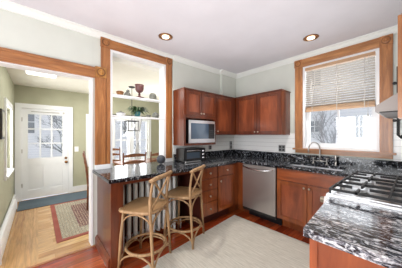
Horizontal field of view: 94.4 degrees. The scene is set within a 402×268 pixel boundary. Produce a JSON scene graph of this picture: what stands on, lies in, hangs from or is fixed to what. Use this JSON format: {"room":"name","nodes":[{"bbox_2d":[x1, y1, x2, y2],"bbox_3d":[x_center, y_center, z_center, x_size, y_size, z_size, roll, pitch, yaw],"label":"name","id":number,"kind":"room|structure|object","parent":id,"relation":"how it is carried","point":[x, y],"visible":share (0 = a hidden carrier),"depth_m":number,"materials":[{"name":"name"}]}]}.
{"room":"kitchen","nodes":[
{"label":"kitchen","id":0,"kind":"room"},
{"bbox_2d":[0,66,13,227],"bbox_3d":[-2.920,0.168,2.702,0.120,2.335,2.550,0,0,-41],"label":"wall","id":1,"kind":"structure","parent":0,"point":[6,83],"depth_m":2.81,"materials":[{"name":"green paint"}]},
{"bbox_2d":[0,108,4,138],"bbox_3d":[-2.552,-0.135,2.393,0.024,0.380,0.260,0,0,-41],"label":"framed picture","id":2,"kind":"object","parent":1,"relation":"attached to","point":[2,112],"visible":1,"depth_m":2.32,"materials":[{"name":"grey wood"}]},
{"bbox_2d":[2,111,4,136],"bbox_3d":[-2.544,-0.135,2.400,0.003,0.320,0.200,0,0,-41],"label":"print","id":3,"kind":"object","parent":2,"relation":"attached to","point":[3,112],"depth_m":2.38,"materials":[{"name":"paper"}]},
{"bbox_2d":[0,194,14,229],"bbox_3d":[-2.867,1.255,2.748,0.020,0.160,2.550,0,0,-41],"label":"baseboard","id":4,"kind":"structure","parent":1,"relation":"attached to","point":[14,194],"depth_m":2.87,"materials":[{"name":"white paint"}]},
{"bbox_2d":[0,197,16,264],"bbox_3d":[-2.703,1.232,2.619,0.054,0.205,1.940,0,0,-41],"label":"baseboard heater","id":5,"kind":"object","parent":1,"relation":"attached to","point":[6,227],"visible":0.97,"depth_m":2.40,"materials":[{"name":"white paint"}]},
{"bbox_2d":[4,97,14,180],"bbox_3d":[-3.063,0.060,2.915,0.145,1.170,0.920,0,0,-41],"label":"window","id":6,"kind":"structure","parent":1,"relation":"in","point":[7,171],"depth_m":2.81,"materials":[{"name":"white paint"}]},
{"bbox_2d":[0,9,100,244],"bbox_3d":[-1.315,0.041,2.326,5.399,2.588,0.130,0,0,-41],"label":"wall","id":7,"kind":"structure","parent":0,"point":[18,32],"depth_m":2.00,"materials":[{"name":"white paint"}]},
{"bbox_2d":[0,47,110,245],"bbox_3d":[-1.751,0.254,1.910,1.495,2.162,0.191,0,0,-41],"label":"trim","id":8,"kind":"structure","parent":7,"relation":"attached to","point":[10,58],"depth_m":2.23,"materials":[{"name":"brown wood"}]},
{"bbox_2d":[0,0,173,58],"bbox_3d":[-1.865,-1.217,1.716,3.768,0.072,0.062,0,0,-41],"label":"trim","id":9,"kind":"structure","parent":7,"relation":"attached to","point":[7,5],"depth_m":2.04,"materials":[{"name":"paint"}]},
{"bbox_2d":[100,37,172,167],"bbox_3d":[-0.886,-0.392,2.673,1.033,1.626,0.182,0,0,-41],"label":"trim","id":10,"kind":"structure","parent":7,"relation":"attached to","point":[110,49],"depth_m":2.68,"materials":[{"name":"brown wood"}]},
{"bbox_2d":[113,94,162,102],"bbox_3d":[-0.904,-0.520,2.685,0.738,0.020,0.125,0,0,-41],"label":"shelf","id":11,"kind":"object","parent":7,"relation":"attached to","point":[114,95],"visible":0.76,"depth_m":2.62,"materials":[{"name":"white paint"}]},
{"bbox_2d":[135,84,143,97],"bbox_3d":[-0.890,-0.625,2.691,0.138,0.190,0.140,0,0,-41],"label":"goblet","id":12,"kind":"object","parent":11,"relation":"on","point":[139,88],"visible":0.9,"depth_m":2.65,"materials":[{"name":"glass"}]},
{"bbox_2d":[135,84,143,92],"bbox_3d":[-0.890,-0.660,2.691,0.132,0.120,0.132,0,0,-41],"label":"bowl","id":13,"kind":"object","parent":12,"relation":"on","point":[139,88],"depth_m":2.65,"materials":[{"name":"glass"}]},
{"bbox_2d":[149,93,156,99],"bbox_3d":[-0.732,-0.583,2.829,0.108,0.104,0.110,0,0,-41],"label":"jar","id":14,"kind":"object","parent":11,"relation":"on","point":[152,95],"visible":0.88,"depth_m":2.79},
{"bbox_2d":[113,115,162,119],"bbox_3d":[-0.904,-0.247,2.685,0.738,0.020,0.125,0,0,-41],"label":"shelf","id":15,"kind":"object","parent":7,"relation":"attached to","point":[116,116],"visible":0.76,"depth_m":2.62,"materials":[{"name":"white paint"}]},
{"bbox_2d":[123,106,149,116],"bbox_3d":[-0.910,-0.333,2.669,0.383,0.151,0.176,0,0,-41],"label":"potted plant","id":16,"kind":"object","parent":15,"relation":"on","point":[139,110],"visible":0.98,"depth_m":2.64,"materials":[{"name":"green plant"}]},
{"bbox_2d":[152,112,158,117],"bbox_3d":[-0.698,-0.304,2.859,0.112,0.094,0.112,0,0,-41],"label":"jar","id":17,"kind":"object","parent":15,"relation":"on","point":[154,115],"visible":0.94,"depth_m":2.82,"materials":[{"name":"white ceramic"}]},
{"bbox_2d":[26,245,94,267],"bbox_3d":[-1.762,1.333,1.836,1.280,0.004,0.042,0,0,-41],"label":"trim","id":18,"kind":"structure","parent":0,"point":[90,246],"depth_m":2.02,"materials":[{"name":"brown wood"}]},
{"bbox_2d":[6,57,158,99],"bbox_3d":[-1.332,-1.050,4.092,4.100,0.100,2.550,0,0,-41],"label":"ceiling","id":19,"kind":"structure","parent":0,"point":[126,73],"depth_m":3.43,"materials":[{"name":"paint"}]},
{"bbox_2d":[24,70,56,77],"bbox_3d":[-2.455,-0.982,2.869,0.400,0.036,0.550,0,0,-41],"label":"recessed light","id":20,"kind":"object","parent":19,"relation":"in","point":[25,71],"visible":0.4,"depth_m":2.97,"materials":[{"name":"white paint"}]},
{"bbox_2d":[125,86,138,130],"bbox_3d":[-1.442,-0.539,3.883,0.226,0.921,0.226,0,0,-41],"label":"lantern pendant","id":21,"kind":"object","parent":19,"relation":"hanging from","point":[128,121],"visible":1,"depth_m":3.86,"materials":[{"name":"black metal"}]},
{"bbox_2d":[14,85,158,193],"bbox_3d":[-2.257,0.168,5.056,4.219,2.335,0.120,0,0,-41],"label":"wall","id":22,"kind":"structure","parent":0,"point":[79,102],"depth_m":4.41,"materials":[{"name":"green paint"}]},
{"bbox_2d":[15,103,72,201],"bbox_3d":[-3.368,0.347,4.046,0.955,1.975,0.176,0,0,-41],"label":"door","id":23,"kind":"structure","parent":22,"relation":"in","point":[45,176],"depth_m":3.97,"materials":[{"name":"white paint"}]},
{"bbox_2d":[73,184,86,191],"bbox_3d":[-1.803,1.270,5.362,3.135,0.130,0.018,0,0,-41],"label":"baseboard","id":24,"kind":"structure","parent":22,"relation":"attached to","point":[81,187],"depth_m":4.42,"materials":[{"name":"white paint"}]},
{"bbox_2d":[86,114,150,166],"bbox_3d":[-2.171,0.135,5.088,1.730,1.280,0.145,0,0,-41],"label":"window","id":25,"kind":"structure","parent":22,"relation":"in","point":[130,139],"depth_m":5.20,"materials":[{"name":"white paint"}]},
{"bbox_2d":[113,114,145,159],"bbox_3d":[-2.126,0.116,4.998,1.400,1.318,0.080,0,0,-41],"label":"curtain","id":26,"kind":"object","parent":25,"relation":"hanging from","point":[137,133],"visible":0.75,"depth_m":5.26,"materials":[{"name":"fabric"}]},
{"bbox_2d":[132,116,141,159],"bbox_3d":[-1.802,0.125,5.279,0.302,1.300,0.040,0,0,-41],"label":"drape","id":27,"kind":"object","parent":26,"relation":"hanging from","point":[137,133],"depth_m":5.27,"materials":[{"name":"white fabric"}]},
{"bbox_2d":[0,190,308,267],"bbox_3d":[-1.038,1.375,2.389,5.900,0.080,5.500,0,0,-41],"label":"floor","id":28,"kind":"structure","parent":0,"point":[90,257],"depth_m":2.29,"materials":[{"name":"brown wood"}]},
{"bbox_2d":[17,190,86,211],"bbox_3d":[-2.942,1.330,3.865,1.220,0.010,0.610,0,0,-41],"label":"door mat","id":29,"kind":"object","parent":28,"relation":"on","point":[46,201],"visible":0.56,"depth_m":3.76,"materials":[{"name":"fabric"}]},
{"bbox_2d":[50,198,88,242],"bbox_3d":[-1.863,1.330,3.294,1.190,0.008,1.630,0,0,-41],"label":"patterned rug","id":30,"kind":"object","parent":28,"relation":"on","point":[71,218],"visible":0.44,"depth_m":2.92,"materials":[{"name":"fabric"}]},
{"bbox_2d":[82,151,88,210],"bbox_3d":[-1.945,0.815,3.502,0.481,1.021,0.428,0,0,-31],"label":"dining chair","id":31,"kind":"object","parent":30,"relation":"on","point":[83,153],"visible":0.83,"depth_m":3.26,"materials":[{"name":"brown wood"}]},
{"bbox_2d":[113,147,120,160],"bbox_3d":[-2.040,0.815,4.369,0.428,1.021,0.481,0,0,-41],"label":"dining chair","id":32,"kind":"object","parent":30,"relation":"on","point":[119,154],"visible":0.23,"depth_m":4.61,"materials":[{"name":"brown wood"}]},
{"bbox_2d":[122,152,146,164],"bbox_3d":[-1.301,0.815,3.434,0.428,1.021,0.481,0,0,-41],"label":"dining chair","id":33,"kind":"object","parent":30,"relation":"on","point":[137,154],"visible":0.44,"depth_m":3.25,"materials":[{"name":"wood"}]},
{"bbox_2d":[113,158,156,165],"bbox_3d":[-1.282,0.960,4.209,1.170,0.750,0.680,0,0,-41],"label":"dining table","id":34,"kind":"object","parent":30,"relation":"on","point":[116,163],"visible":0.12,"depth_m":4.09,"materials":[{"name":"brown wood"}]},
{"bbox_2d":[95,176,122,267],"bbox_3d":[-1.035,0.897,2.071,0.135,0.876,0.598,0,0,-41],"label":"end panel","id":35,"kind":"object","parent":28,"relation":"on","point":[109,196],"visible":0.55,"depth_m":1.88,"materials":[{"name":"brown wood"}]},
{"bbox_2d":[123,170,199,184],"bbox_3d":[-0.409,0.484,2.252,1.041,0.051,0.025,0,0,-41],"label":"apron","id":36,"kind":"object","parent":35,"relation":"attached to","point":[182,173],"visible":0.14,"depth_m":2.06,"materials":[{"name":"brown wood"}]},
{"bbox_2d":[123,176,180,250],"bbox_3d":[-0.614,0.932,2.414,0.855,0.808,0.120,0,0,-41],"label":"radiator","id":37,"kind":"object","parent":28,"relation":"on","point":[160,218],"visible":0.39,"depth_m":2.31,"materials":[{"name":"white metal"}]},
{"bbox_2d":[150,152,158,161],"bbox_3d":[-0.925,0.825,3.763,0.428,1.021,0.481,0,0,-41],"label":"dining chair","id":38,"kind":"object","parent":28,"relation":"on","point":[151,154],"visible":0.16,"depth_m":3.50,"materials":[{"name":"brown wood"}]},
{"bbox_2d":[163,164,205,249],"bbox_3d":[-0.194,0.862,2.395,0.471,0.948,0.465,0,0,21],"label":"bar stool","id":39,"kind":"object","parent":28,"relation":"on","point":[179,193],"visible":0.91,"depth_m":2.29,"materials":[{"name":"brown wood"}]},
{"bbox_2d":[178,166,216,226],"bbox_3d":[-0.051,0.897,2.894,0.340,0.876,0.601,0,0,-41],"label":"base cabinet","id":40,"kind":"object","parent":28,"relation":"on","point":[209,178],"visible":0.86,"depth_m":2.71,"materials":[{"name":"brown wood"}]},
{"bbox_2d":[212,163,233,219],"bbox_3d":[0.230,0.897,3.139,0.395,0.876,0.601,0,0,-41],"label":"base cabinet","id":41,"kind":"object","parent":28,"relation":"on","point":[225,173],"visible":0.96,"depth_m":2.93,"materials":[{"name":"brown wood"}]},
{"bbox_2d":[143,215,308,267],"bbox_3d":[0.140,1.329,1.678,2.535,0.012,1.560,0,0,-41],"label":"area rug","id":42,"kind":"object","parent":28,"relation":"on","point":[235,242],"visible":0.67,"depth_m":2.11,"materials":[{"name":"beige fabric"}]},
{"bbox_2d":[117,170,172,267],"bbox_3d":[-0.562,0.862,1.960,0.471,0.948,0.465,0,0,16],"label":"bar stool","id":43,"kind":"object","parent":42,"relation":"on","point":[140,207],"visible":1,"depth_m":1.84,"materials":[{"name":"wood"}]},
{"bbox_2d":[228,162,248,212],"bbox_3d":[0.653,0.897,3.471,0.670,0.876,0.660,0,0,-41],"label":"base cabinet","id":44,"kind":"object","parent":28,"relation":"on","point":[238,167],"visible":0.21,"depth_m":3.11,"materials":[{"name":"brown wood"}]},
{"bbox_2d":[92,149,401,183],"bbox_3d":[0.576,0.381,2.100,2.648,0.152,2.940,0,0,-41],"label":"countertop","id":45,"kind":"structure","parent":44,"relation":"on","point":[130,172],"depth_m":2.50,"materials":[{"name":"black stone"}]},
{"bbox_2d":[156,155,164,163],"bbox_3d":[-0.581,0.356,2.703,0.128,0.128,0.128,0,0,-41],"label":"decorative ball","id":46,"kind":"object","parent":45,"relation":"on","point":[160,159],"visible":1,"depth_m":2.66,"materials":[{"name":"grey ceramic"}]},
{"bbox_2d":[176,147,204,162],"bbox_3d":[-0.148,0.315,2.971,0.425,0.210,0.276,0,0,-41],"label":"toaster oven","id":47,"kind":"object","parent":45,"relation":"on","point":[191,154],"visible":1,"depth_m":2.86,"materials":[{"name":"black metal"}]},
{"bbox_2d":[291,164,342,170],"bbox_3d":[1.530,0.537,2.530,0.370,0.157,0.700,0,0,-41],"label":"sink","id":48,"kind":"object","parent":45,"relation":"in","point":[291,164],"visible":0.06,"depth_m":2.63,"materials":[{"name":"silver metal"}]},
{"bbox_2d":[308,142,328,164],"bbox_3d":[1.652,0.258,2.630,0.210,0.324,0.230,0,0,-41],"label":"bridge faucet","id":49,"kind":"object","parent":45,"relation":"on","point":[320,160],"visible":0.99,"depth_m":2.67,"materials":[{"name":"silver metal"}]},
{"bbox_2d":[243,163,281,225],"bbox_3d":[1.049,0.899,2.990,0.669,0.872,0.560,0,0,-41],"label":"dishwasher","id":50,"kind":"object","parent":28,"relation":"on","point":[259,181],"visible":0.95,"depth_m":2.79,"materials":[{"name":"silver metal"}]},
{"bbox_2d":[277,168,344,232],"bbox_3d":[1.523,0.897,2.507,0.611,0.875,0.780,0,0,-41],"label":"base cabinet","id":51,"kind":"object","parent":28,"relation":"on","point":[299,193],"visible":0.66,"depth_m":2.40,"materials":[{"name":"brown wood"}]},
{"bbox_2d":[309,238,385,267],"bbox_3d":[0.882,0.897,0.826,0.561,0.876,0.614,0,0,-41],"label":"base cabinet","id":52,"kind":"object","parent":28,"relation":"on","point":[321,255],"visible":0.24,"depth_m":0.79,"materials":[{"name":"brown wood"}]},
{"bbox_2d":[303,196,401,267],"bbox_3d":[0.867,0.439,0.833,0.595,0.036,0.647,0,0,-41],"label":"countertop","id":53,"kind":"structure","parent":52,"relation":"on","point":[371,233],"depth_m":0.82,"materials":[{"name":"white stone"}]},
{"bbox_2d":[320,171,401,211],"bbox_3d":[1.435,0.807,1.401,1.002,0.895,0.736,0,0,-41],"label":"gas range","id":54,"kind":"object","parent":28,"relation":"on","point":[374,189],"visible":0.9,"depth_m":1.30,"materials":[{"name":"silver metal"}]},
{"bbox_2d":[172,59,235,218],"bbox_3d":[0.136,0.041,3.453,1.532,2.588,0.085,0,0,-41],"label":"wall","id":55,"kind":"structure","parent":0,"point":[183,75],"depth_m":3.30,"materials":[{"name":"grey paint"}]},
{"bbox_2d":[173,87,215,145],"bbox_3d":[-0.079,-0.269,3.044,0.677,0.863,0.340,0,0,-41],"label":"upper cabinet","id":56,"kind":"object","parent":55,"relation":"attached to","point":[188,103],"visible":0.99,"depth_m":2.88,"materials":[{"name":"brown wood"}]},
{"bbox_2d":[186,120,214,142],"bbox_3d":[-0.066,-0.050,3.059,0.555,0.350,0.291,0,0,-41],"label":"microwave","id":57,"kind":"object","parent":56,"relation":"in","point":[197,131],"visible":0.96,"depth_m":2.92,"materials":[{"name":"silver metal"}]},
{"bbox_2d":[173,55,219,74],"bbox_3d":[-0.017,-1.217,3.294,1.092,0.072,0.062,0,0,-41],"label":"trim","id":58,"kind":"structure","parent":55,"relation":"attached to","point":[176,58],"depth_m":3.22,"materials":[{"name":"paint"}]},
{"bbox_2d":[173,135,233,153],"bbox_3d":[0.128,0.140,3.458,1.522,0.330,0.008,0,0,-41],"label":"backsplash","id":59,"kind":"structure","parent":55,"relation":"attached to","point":[222,141],"depth_m":3.66,"materials":[{"name":"white tile"}]},
{"bbox_2d":[216,94,234,134],"bbox_3d":[0.385,-0.350,3.428,0.525,0.701,0.271,0,0,-41],"label":"upper cabinet","id":60,"kind":"object","parent":55,"relation":"attached to","point":[225,105],"visible":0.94,"depth_m":3.35,"materials":[{"name":"brown wood"}]},
{"bbox_2d":[220,69,236,78],"bbox_3d":[0.572,-1.217,3.737,0.502,0.072,0.062,0,0,-41],"label":"trim","id":61,"kind":"structure","parent":55,"relation":"attached to","point":[223,72],"depth_m":3.71,"materials":[{"name":"paint"}]},
{"bbox_2d":[9,0,401,73],"bbox_3d":[-0.386,-1.303,1.265,5.400,0.100,2.950,0,0,-41],"label":"ceiling","id":62,"kind":"structure","parent":0,"point":[234,36],"depth_m":2.06,"materials":[{"name":"paint"}]},
{"bbox_2d":[158,33,172,39],"bbox_3d":[-0.451,-1.243,2.371,0.180,0.020,0.180,0,0,-41],"label":"recessed light","id":63,"kind":"object","parent":62,"relation":"in","point":[164,36],"visible":1,"depth_m":2.36,"materials":[{"name":"brown metal"}]},
{"bbox_2d":[303,34,318,40],"bbox_3d":[1.415,-1.243,2.396,0.180,0.020,0.180,0,0,-41],"label":"recessed light","id":64,"kind":"object","parent":62,"relation":"in","point":[311,37],"visible":1,"depth_m":2.38,"materials":[{"name":"brown metal"}]},
{"bbox_2d":[236,33,397,167],"bbox_3d":[1.673,0.041,2.982,0.160,2.588,2.820,0,0,-41],"label":"wall","id":65,"kind":"structure","parent":0,"point":[282,77],"depth_m":3.19,"materials":[{"name":"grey paint"}]},
{"bbox_2d":[235,89,290,134],"bbox_3d":[0.977,-0.353,3.375,0.352,0.707,1.130,0,0,-41],"label":"upper cabinet","id":66,"kind":"object","parent":65,"relation":"attached to","point":[264,113],"visible":0.98,"depth_m":3.09,"materials":[{"name":"brown wood"}]},
{"bbox_2d":[234,133,294,153],"bbox_3d":[1.114,0.140,3.493,0.008,0.330,1.253,0,0,-41],"label":"backsplash","id":67,"kind":"structure","parent":65,"relation":"attached to","point":[268,143],"depth_m":3.41,"materials":[{"name":"white tile"}]},
{"bbox_2d":[279,145,284,151],"bbox_3d":[1.379,0.230,3.175,0.011,0.115,0.115,0,0,-41],"label":"wall outlet","id":68,"kind":"object","parent":65,"relation":"attached to","point":[281,147],"visible":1,"depth_m":3.17,"materials":[{"name":"grey plastic"}]},
{"bbox_2d":[236,25,397,78],"bbox_3d":[1.618,-1.217,2.876,0.062,0.072,2.735,0,0,-41],"label":"trim","id":69,"kind":"structure","parent":65,"relation":"attached to","point":[394,29],"depth_m":2.67,"materials":[{"name":"paint"}]},
{"bbox_2d":[292,33,396,158],"bbox_3d":[1.931,-0.449,2.634,0.210,1.467,1.158,0,0,-41],"label":"window","id":70,"kind":"structure","parent":65,"relation":"in","point":[382,127],"depth_m":2.41,"materials":[{"name":"brown wood"}]},
{"bbox_2d":[305,51,375,115],"bbox_3d":[1.894,-0.631,2.605,0.083,0.803,0.801,0,0,-41],"label":"blind","id":71,"kind":"object","parent":70,"relation":"attached to","point":[367,56],"visible":0.98,"depth_m":2.56,"materials":[{"name":"beige wood"}]},
{"bbox_2d":[392,66,401,138],"bbox_3d":[2.256,-0.369,2.125,0.069,0.831,0.101,0,0,-25],"label":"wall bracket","id":72,"kind":"object","parent":65,"relation":"attached to","point":[393,83],"visible":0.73,"depth_m":2.13,"materials":[{"name":"black metal"}]},
{"bbox_2d":[393,118,401,160],"bbox_3d":[2.399,0.010,2.025,0.008,0.590,0.425,0,0,-41],"label":"backsplash","id":73,"kind":"structure","parent":65,"relation":"attached to","point":[397,142],"depth_m":2.16,"materials":[{"name":"white tile"}]},
{"bbox_3d":[0.619,0.041,0.118,5.400,2.588,0.100,0,0,-41],"label":"wall","id":74,"kind":"structure","parent":0,"visible":0},
{"bbox_2d":[375,93,397,118],"bbox_3d":[1.598,-0.701,1.337,0.720,1.103,0.440,0,0,-41],"label":"range hood","id":75,"kind":"object","parent":74,"relation":"attached to","point":[388,108],"visible":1,"depth_m":1.23,"materials":[{"name":"grey metal"}]},
{"bbox_2d":[398,13,401,118],"bbox_3d":[1.302,-0.395,1.003,0.155,0.600,0.328,0,0,-41],"label":"upper cabinet","id":76,"kind":"object","parent":74,"relation":"attached to","point":[400,15],"visible":1,"depth_m":1.07,"materials":[{"name":"brown wood"}]},
{"label":"outside","id":77,"kind":"structure","parent":0,"visible":0},
{"bbox_2d":[22,192,67,200],"bbox_3d":[0.684,2.035,3.990,32.000,0.100,32.000,0,0,-41],"label":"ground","id":78,"kind":"structure","parent":77,"point":[66,192],"depth_m":6.00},
{"bbox_2d":[6,68,145,158],"bbox_3d":[-8.546,-1.915,11.193,11.600,7.800,4.600,0,0,-41],"label":"house","id":79,"kind":"structure","parent":78,"relation":"on","point":[33,149],"depth_m":9.38,"materials":[{"name":"white"}]},
{"bbox_2d":[33,115,125,152],"bbox_3d":[-4.522,0.222,7.074,2.006,3.729,3.666,0,0,13],"label":"bare tree","id":80,"kind":"object","parent":78,"relation":"on","point":[53,118],"visible":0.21,"depth_m":6.08,"materials":[{"name":"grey plant"}]},
{"bbox_2d":[120,121,139,150],"bbox_3d":[-3.704,0.281,9.616,1.766,3.611,2.190,0,0,-5],"label":"bare tree","id":81,"kind":"object","parent":78,"relation":"on","point":[123,121],"visible":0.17,"depth_m":9.15,"materials":[{"name":"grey plant"}]},
{"bbox_2d":[311,96,343,142],"bbox_3d":[3.433,0.393,5.245,1.128,3.394,1.561,0,0,33],"label":"bare tree","id":82,"kind":"object","parent":78,"relation":"on","point":[320,124],"visible":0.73,"depth_m":5.32,"materials":[{"name":"grey plant"}]},
{"bbox_2d":[311,59,371,144],"bbox_3d":[6.967,-1.915,8.958,4.600,7.800,9.600,0,0,-41],"label":"house","id":83,"kind":"structure","parent":78,"relation":"on","point":[357,129],"depth_m":7.26,"materials":[{"name":"white"}]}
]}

